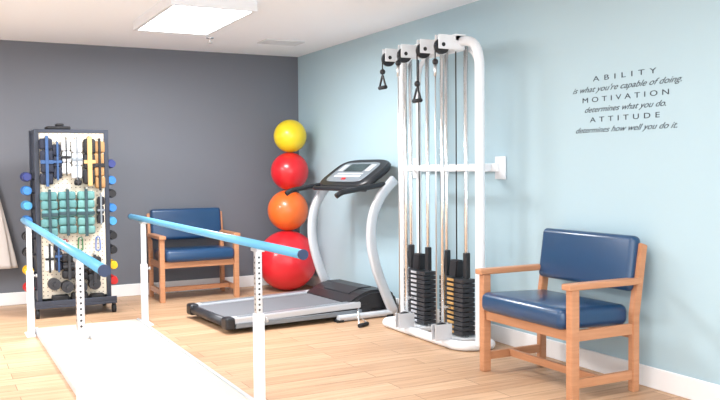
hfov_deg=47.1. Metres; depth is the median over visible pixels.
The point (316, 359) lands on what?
floor
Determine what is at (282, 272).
exercise ball
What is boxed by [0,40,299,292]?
wall
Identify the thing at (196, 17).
ceiling light
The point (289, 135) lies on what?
exercise ball
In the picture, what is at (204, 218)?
cushion
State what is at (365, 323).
handle
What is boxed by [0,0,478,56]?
ceiling
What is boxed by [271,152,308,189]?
exercise ball
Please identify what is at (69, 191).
rack
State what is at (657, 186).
wall
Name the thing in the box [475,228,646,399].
chair
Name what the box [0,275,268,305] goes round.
baseboard
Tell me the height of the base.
0.065 m
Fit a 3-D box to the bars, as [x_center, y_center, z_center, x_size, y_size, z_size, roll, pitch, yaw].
[-1.493,0.634,5.262,1.004,0.893,3.895,-2,3,-27]
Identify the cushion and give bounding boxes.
[149,207,220,240]
[154,245,233,262]
[482,289,625,329]
[539,228,639,290]
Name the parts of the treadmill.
rail, deck frame, rail, handrail, lcd panel, handrail, frame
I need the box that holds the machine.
[378,34,505,350]
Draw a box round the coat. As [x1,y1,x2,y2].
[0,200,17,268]
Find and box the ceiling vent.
[257,39,304,45]
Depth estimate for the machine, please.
6.00 m
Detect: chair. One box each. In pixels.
[146,207,239,302]
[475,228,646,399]
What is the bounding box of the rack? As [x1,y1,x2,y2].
[20,123,117,318]
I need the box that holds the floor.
[0,284,689,399]
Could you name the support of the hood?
attached to the treadmill
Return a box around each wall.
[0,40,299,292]
[298,0,719,384]
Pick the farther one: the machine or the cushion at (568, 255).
the machine
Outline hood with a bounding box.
[307,279,396,309]
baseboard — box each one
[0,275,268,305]
[306,275,719,399]
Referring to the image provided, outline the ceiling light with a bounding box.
[133,0,256,35]
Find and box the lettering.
[573,68,681,133]
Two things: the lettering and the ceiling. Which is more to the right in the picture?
the lettering
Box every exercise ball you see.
[262,230,315,289]
[268,190,307,230]
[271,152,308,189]
[274,120,306,151]
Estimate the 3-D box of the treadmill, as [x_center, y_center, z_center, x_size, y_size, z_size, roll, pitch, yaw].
[-0.577,0.328,7.103,1.614,1.346,1.020,-2,3,-31]
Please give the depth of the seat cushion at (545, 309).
4.66 m
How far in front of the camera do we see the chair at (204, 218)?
8.22 m
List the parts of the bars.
post, post, rail, post, post, post, post, platform trim, rail, post, post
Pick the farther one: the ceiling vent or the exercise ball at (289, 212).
the exercise ball at (289, 212)
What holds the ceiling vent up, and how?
attached to the ceiling
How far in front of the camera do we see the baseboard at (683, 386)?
4.98 m
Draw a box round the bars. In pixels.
[20,214,308,399]
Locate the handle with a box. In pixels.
[357,308,368,327]
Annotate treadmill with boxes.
[186,159,397,329]
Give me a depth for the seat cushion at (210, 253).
8.02 m

